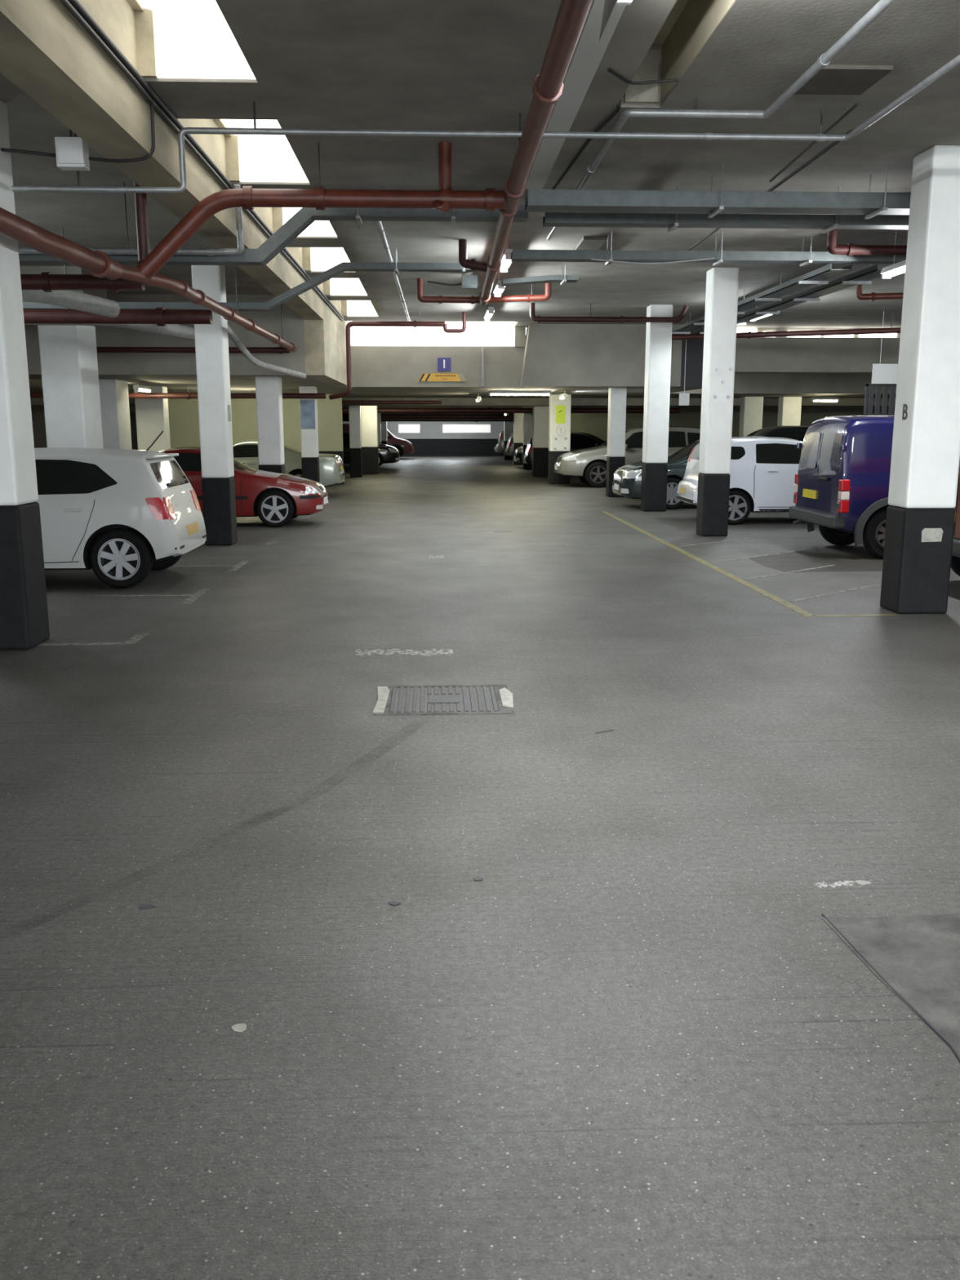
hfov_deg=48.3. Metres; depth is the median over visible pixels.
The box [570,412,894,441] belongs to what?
wall
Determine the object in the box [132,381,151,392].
lamp
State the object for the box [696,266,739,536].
concrete pillar
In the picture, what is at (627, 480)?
car
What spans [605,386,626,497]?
concrete pillar
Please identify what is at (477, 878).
stain
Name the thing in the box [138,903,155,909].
stain
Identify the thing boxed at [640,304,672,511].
concrete pillar
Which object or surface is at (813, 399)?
lamp
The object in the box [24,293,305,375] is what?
beam
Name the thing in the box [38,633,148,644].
bay mark
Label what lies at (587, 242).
ceiling hatch
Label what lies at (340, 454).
baseboard
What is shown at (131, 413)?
beam
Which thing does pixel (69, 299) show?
pipe
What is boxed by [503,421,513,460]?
concrete pillar
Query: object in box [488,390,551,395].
lamp
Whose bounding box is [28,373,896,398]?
ceiling
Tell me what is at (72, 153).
junction box
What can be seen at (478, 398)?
lamp
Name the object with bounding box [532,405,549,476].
concrete pillar
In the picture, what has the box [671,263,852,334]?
cable tray
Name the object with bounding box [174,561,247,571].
bay mark
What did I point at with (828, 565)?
hatch line
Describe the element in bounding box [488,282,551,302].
pipe
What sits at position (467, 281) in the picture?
junction box
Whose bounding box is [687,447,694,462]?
tail light
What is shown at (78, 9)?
pipe
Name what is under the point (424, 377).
sign
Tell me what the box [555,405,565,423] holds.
notice
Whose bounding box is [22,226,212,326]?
pipe
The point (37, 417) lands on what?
wall
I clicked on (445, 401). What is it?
beam
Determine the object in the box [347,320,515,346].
window
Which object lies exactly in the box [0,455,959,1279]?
floor
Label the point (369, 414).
concrete pillar
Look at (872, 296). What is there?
pipe
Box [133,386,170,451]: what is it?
concrete pillar
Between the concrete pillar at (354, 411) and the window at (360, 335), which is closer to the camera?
the window at (360, 335)
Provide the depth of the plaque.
15.24 m
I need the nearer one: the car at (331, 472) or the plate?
the plate
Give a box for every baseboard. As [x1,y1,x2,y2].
[319,451,343,484]
[401,438,502,456]
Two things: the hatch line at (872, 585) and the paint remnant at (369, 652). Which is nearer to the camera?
the paint remnant at (369, 652)
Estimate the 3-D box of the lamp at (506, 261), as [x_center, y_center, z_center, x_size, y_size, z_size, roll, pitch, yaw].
[0.353,-5.109,14.304,0.140,0.215,1.200,0,11,-2]
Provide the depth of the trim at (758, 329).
25.64 m
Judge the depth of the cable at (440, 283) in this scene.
16.43 m
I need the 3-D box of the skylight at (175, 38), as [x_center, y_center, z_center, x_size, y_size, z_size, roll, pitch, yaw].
[-1.874,-3.812,6.014,0.800,0.445,2.630,0,11,-2]
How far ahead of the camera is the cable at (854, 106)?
8.90 m
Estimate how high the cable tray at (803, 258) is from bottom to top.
0.355 m
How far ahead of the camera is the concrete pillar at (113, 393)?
21.33 m
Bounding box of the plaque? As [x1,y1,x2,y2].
[227,404,231,421]
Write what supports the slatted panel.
on the floor
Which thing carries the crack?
on the floor
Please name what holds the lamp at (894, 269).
hanging from the ceiling at (376, 64)
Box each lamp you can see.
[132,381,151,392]
[230,390,255,393]
[315,504,323,509]
[475,393,481,401]
[484,306,494,320]
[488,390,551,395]
[493,272,505,297]
[499,244,513,272]
[559,391,568,399]
[599,0,631,41]
[620,488,628,493]
[749,301,779,321]
[810,395,839,402]
[880,229,906,279]
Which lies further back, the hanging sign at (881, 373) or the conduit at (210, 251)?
the hanging sign at (881, 373)
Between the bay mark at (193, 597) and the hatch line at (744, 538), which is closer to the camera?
the bay mark at (193, 597)
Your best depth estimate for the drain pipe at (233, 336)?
17.56 m
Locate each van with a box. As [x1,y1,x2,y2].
[788,414,894,558]
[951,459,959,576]
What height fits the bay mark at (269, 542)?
0.005 m
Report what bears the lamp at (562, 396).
hanging from the ceiling at (766, 385)
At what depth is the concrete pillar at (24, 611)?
8.03 m
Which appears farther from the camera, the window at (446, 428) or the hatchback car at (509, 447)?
the window at (446, 428)
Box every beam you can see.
[0,0,348,386]
[19,266,106,326]
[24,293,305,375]
[30,397,895,405]
[31,405,894,412]
[129,411,513,415]
[351,346,524,387]
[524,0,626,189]
[648,0,736,106]
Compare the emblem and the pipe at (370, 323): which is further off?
the emblem
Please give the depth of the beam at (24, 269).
15.80 m
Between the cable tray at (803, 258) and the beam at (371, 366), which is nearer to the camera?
the cable tray at (803, 258)
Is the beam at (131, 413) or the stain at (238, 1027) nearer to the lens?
the stain at (238, 1027)
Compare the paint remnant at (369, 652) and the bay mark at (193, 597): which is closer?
the paint remnant at (369, 652)
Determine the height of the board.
0.025 m
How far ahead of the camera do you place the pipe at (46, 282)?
9.94 m
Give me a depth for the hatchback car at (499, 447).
56.72 m
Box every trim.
[675,327,703,387]
[736,327,900,337]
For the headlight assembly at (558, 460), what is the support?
attached to the car at (589, 464)
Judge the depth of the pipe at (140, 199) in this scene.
9.09 m
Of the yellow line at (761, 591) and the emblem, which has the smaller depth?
the yellow line at (761, 591)
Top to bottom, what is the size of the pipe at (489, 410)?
0.465 m
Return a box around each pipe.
[0,207,122,279]
[20,271,145,292]
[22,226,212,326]
[22,289,119,318]
[24,323,195,341]
[30,385,326,399]
[58,0,343,321]
[96,346,289,354]
[119,264,296,351]
[133,181,150,263]
[136,142,504,279]
[227,324,306,378]
[328,311,466,399]
[342,395,441,404]
[342,407,679,413]
[342,413,513,419]
[342,420,513,422]
[417,278,479,304]
[458,239,487,271]
[479,0,592,305]
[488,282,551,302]
[529,302,688,323]
[671,308,901,340]
[826,228,906,256]
[855,284,903,301]
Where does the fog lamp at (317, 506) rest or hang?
attached to the car at (276, 498)
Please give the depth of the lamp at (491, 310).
20.65 m
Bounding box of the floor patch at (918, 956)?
[821,913,959,1055]
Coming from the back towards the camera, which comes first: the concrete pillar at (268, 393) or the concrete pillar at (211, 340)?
the concrete pillar at (268, 393)
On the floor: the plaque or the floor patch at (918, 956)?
the floor patch at (918, 956)
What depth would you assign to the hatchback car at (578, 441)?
39.38 m
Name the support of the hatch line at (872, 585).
on the floor
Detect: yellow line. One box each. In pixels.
[602,511,813,617]
[816,613,897,617]
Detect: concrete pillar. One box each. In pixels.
[0,99,49,649]
[37,324,103,448]
[98,378,132,449]
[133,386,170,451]
[191,265,237,545]
[255,376,284,473]
[299,386,319,482]
[348,405,362,476]
[360,405,378,474]
[377,413,381,444]
[381,421,387,444]
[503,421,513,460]
[513,413,523,464]
[522,405,533,469]
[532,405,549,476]
[547,394,571,484]
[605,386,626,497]
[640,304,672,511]
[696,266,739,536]
[738,396,763,436]
[777,396,801,426]
[880,145,959,613]
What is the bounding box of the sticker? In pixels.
[920,528,942,542]
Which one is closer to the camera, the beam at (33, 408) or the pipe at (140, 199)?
the pipe at (140, 199)
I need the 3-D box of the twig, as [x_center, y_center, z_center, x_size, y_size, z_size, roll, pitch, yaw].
[0.698,0.513,6.001,0.126,0.006,0.008,-7,13,-30]
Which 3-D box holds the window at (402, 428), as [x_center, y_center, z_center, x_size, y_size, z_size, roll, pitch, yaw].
[-4.092,-12.216,61.861,1.260,0.520,0.060,0,11,-2]
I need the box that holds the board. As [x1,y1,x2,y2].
[795,64,893,95]
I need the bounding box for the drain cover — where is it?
[373,684,514,715]
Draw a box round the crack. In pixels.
[822,913,959,1062]
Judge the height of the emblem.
0.320 m
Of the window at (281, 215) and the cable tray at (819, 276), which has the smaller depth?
the window at (281, 215)
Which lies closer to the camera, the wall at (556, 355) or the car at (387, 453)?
the wall at (556, 355)
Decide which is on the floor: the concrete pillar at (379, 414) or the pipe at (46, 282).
the concrete pillar at (379, 414)
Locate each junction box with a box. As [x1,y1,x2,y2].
[54,128,89,170]
[461,275,477,288]
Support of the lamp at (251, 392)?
hanging from the ceiling at (766, 385)
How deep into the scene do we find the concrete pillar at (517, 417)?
47.54 m
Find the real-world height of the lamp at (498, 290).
0.315 m
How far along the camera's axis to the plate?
7.88 m
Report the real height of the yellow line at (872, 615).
0.005 m
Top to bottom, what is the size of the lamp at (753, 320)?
0.355 m
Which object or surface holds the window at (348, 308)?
attached to the ceiling at (376, 64)
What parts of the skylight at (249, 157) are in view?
pane, pane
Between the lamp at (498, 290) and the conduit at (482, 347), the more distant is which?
the conduit at (482, 347)
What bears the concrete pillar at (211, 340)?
on the floor
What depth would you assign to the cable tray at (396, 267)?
14.26 m
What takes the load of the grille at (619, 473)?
attached to the car at (627, 480)
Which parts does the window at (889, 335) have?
pane, pane, pane, pane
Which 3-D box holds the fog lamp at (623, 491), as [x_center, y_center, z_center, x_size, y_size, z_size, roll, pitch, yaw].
[2.992,-3.091,22.197,0.045,0.100,0.266,-8,14,-34]
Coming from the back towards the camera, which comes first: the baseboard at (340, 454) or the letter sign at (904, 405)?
the baseboard at (340, 454)
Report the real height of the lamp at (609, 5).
0.300 m
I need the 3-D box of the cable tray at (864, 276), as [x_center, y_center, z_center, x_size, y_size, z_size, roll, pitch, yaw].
[4.955,-5.878,18.681,0.400,0.420,10.500,0,11,-2]
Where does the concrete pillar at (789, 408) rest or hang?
on the floor
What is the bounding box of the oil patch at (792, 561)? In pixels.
[749,551,883,572]
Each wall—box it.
[31,411,137,449]
[168,394,342,451]
[342,421,503,439]
[514,324,900,387]
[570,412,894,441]
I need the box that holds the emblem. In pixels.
[555,425,565,435]
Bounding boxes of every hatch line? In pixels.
[677,537,751,546]
[711,549,808,563]
[742,564,836,579]
[787,583,880,602]
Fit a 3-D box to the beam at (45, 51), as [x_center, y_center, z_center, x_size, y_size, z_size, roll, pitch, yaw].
[-2.530,-3.497,8.075,0.350,1.860,35.400,0,11,-2]
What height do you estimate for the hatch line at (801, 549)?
0.005 m
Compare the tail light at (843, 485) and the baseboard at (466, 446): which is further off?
the baseboard at (466, 446)
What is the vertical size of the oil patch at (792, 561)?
0.003 m
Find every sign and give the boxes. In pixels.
[417,373,466,381]
[437,357,450,371]
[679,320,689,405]
[871,311,897,383]
[902,404,907,419]
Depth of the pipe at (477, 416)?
49.14 m
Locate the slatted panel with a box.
[863,383,896,414]
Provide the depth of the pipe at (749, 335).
22.06 m
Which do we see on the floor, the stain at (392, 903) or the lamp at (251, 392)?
the stain at (392, 903)
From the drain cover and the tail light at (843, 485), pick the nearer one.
the drain cover
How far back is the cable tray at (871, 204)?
9.72 m
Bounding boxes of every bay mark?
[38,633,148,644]
[93,588,210,603]
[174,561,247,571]
[266,541,275,544]
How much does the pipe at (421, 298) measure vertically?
0.384 m
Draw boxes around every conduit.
[11,54,959,193]
[17,182,244,256]
[376,221,410,321]
[481,346,484,386]
[546,0,895,239]
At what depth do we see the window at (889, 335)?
25.67 m
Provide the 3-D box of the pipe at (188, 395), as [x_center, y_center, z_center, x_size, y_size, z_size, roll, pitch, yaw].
[-6.693,-5.441,23.434,6.600,0.337,0.154,0,11,-2]
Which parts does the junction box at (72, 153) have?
lid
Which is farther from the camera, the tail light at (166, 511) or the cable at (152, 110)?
the tail light at (166, 511)
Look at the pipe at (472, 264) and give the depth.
13.58 m
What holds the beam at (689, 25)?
attached to the ceiling at (376, 64)
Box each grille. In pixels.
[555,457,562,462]
[614,470,624,480]
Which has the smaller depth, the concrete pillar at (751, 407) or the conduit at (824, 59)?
the conduit at (824, 59)
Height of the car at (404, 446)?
1.830 m
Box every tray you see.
[18,186,528,265]
[22,248,484,311]
[501,262,577,286]
[511,230,906,266]
[524,162,911,218]
[542,185,909,232]
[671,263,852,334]
[686,263,881,334]
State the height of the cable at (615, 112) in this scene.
0.444 m
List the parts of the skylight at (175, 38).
pane, pane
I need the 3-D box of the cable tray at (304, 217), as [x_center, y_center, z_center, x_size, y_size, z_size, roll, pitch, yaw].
[-3.492,-4.128,10.716,7.950,0.735,0.360,0,11,-2]
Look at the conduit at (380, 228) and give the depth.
14.51 m
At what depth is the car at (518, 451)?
43.72 m
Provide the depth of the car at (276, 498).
18.09 m
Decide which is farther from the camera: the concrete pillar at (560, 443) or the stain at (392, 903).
the concrete pillar at (560, 443)
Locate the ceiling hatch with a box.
[573,235,607,249]
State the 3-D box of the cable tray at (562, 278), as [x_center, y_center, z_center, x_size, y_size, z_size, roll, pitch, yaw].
[0.874,-5.353,15.706,1.102,0.286,0.420,0,11,-2]
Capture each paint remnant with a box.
[355,648,453,656]
[429,554,444,559]
[806,880,872,888]
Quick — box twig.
[595,729,613,733]
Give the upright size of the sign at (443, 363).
0.310 m
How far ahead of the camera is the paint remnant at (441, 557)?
14.02 m
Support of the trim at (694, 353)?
attached to the wall at (556, 355)
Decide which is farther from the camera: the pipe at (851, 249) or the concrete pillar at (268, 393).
the concrete pillar at (268, 393)
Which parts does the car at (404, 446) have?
wheel arch trim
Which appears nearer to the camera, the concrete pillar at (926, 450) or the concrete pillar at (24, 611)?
the concrete pillar at (24, 611)
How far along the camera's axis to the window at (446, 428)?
61.97 m
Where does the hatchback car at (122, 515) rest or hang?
on the floor
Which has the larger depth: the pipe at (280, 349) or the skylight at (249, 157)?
the pipe at (280, 349)
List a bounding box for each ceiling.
[0,0,959,328]
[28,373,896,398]
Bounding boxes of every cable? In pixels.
[0,103,155,163]
[427,280,461,285]
[551,68,679,189]
[591,257,715,264]
[686,102,857,250]
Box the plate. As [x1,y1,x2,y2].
[624,50,658,102]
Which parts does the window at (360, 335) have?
pane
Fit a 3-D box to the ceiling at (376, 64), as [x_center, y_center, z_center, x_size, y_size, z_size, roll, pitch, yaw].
[3.136,-4.170,8.280,41.000,0.300,35.600,0,11,-2]
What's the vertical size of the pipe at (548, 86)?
0.507 m
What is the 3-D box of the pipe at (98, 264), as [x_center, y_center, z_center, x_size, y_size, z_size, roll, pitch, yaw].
[-3.217,-3.094,6.395,0.256,1.074,6.009,0,11,-1]
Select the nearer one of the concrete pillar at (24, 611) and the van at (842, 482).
the concrete pillar at (24, 611)
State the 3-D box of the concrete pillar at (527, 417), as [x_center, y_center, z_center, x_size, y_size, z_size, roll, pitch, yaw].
[1.947,-8.110,42.603,0.456,2.600,0.506,0,11,-2]
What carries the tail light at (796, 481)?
attached to the van at (842, 482)
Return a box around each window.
[272,207,337,236]
[302,247,350,271]
[323,278,367,295]
[341,300,377,316]
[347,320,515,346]
[398,423,420,433]
[442,423,490,433]
[736,328,897,337]
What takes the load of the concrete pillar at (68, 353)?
on the floor
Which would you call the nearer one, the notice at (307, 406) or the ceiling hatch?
the ceiling hatch
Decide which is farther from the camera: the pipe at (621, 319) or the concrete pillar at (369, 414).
the concrete pillar at (369, 414)
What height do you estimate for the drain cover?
0.040 m
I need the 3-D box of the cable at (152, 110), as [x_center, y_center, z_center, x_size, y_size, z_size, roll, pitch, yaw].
[-2.876,-3.604,7.650,1.181,0.405,0.100,2,11,9]
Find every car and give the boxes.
[34,431,206,588]
[157,446,328,527]
[232,440,344,487]
[342,423,413,457]
[342,431,399,466]
[493,431,503,456]
[505,427,513,459]
[514,431,606,462]
[523,432,603,467]
[554,426,700,487]
[612,439,699,509]
[676,435,803,524]
[746,425,808,441]
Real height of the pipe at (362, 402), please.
0.270 m
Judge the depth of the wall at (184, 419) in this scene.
31.12 m
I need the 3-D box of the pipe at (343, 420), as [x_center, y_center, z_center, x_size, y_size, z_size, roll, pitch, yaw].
[-1.655,-10.816,51.353,17.000,0.715,0.230,0,11,-2]
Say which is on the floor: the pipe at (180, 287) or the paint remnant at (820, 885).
the paint remnant at (820, 885)
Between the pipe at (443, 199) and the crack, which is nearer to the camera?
the crack
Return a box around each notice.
[299,400,315,429]
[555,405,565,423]
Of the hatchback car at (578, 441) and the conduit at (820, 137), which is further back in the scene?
the hatchback car at (578, 441)
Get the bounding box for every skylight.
[126,0,255,79]
[213,119,308,182]
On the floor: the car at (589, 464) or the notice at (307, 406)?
the car at (589, 464)
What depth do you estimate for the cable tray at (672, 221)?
10.66 m
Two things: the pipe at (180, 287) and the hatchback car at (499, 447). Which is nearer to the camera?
the pipe at (180, 287)
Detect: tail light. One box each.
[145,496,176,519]
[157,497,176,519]
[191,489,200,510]
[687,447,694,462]
[793,473,798,503]
[836,479,849,513]
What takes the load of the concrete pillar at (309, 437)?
on the floor
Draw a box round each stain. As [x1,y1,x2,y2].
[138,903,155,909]
[231,1023,246,1031]
[388,901,400,906]
[472,876,483,881]
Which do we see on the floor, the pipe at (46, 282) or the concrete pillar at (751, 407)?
the concrete pillar at (751, 407)
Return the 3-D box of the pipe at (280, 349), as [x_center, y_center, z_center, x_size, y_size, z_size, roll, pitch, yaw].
[-5.115,-5.628,19.023,3.400,1.044,0.128,0,11,-2]
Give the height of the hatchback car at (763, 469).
1.508 m
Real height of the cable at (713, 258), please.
0.086 m
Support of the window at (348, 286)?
attached to the ceiling at (376, 64)
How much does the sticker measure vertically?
0.125 m
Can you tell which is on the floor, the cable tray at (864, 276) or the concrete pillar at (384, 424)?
the concrete pillar at (384, 424)
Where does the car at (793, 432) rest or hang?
on the floor

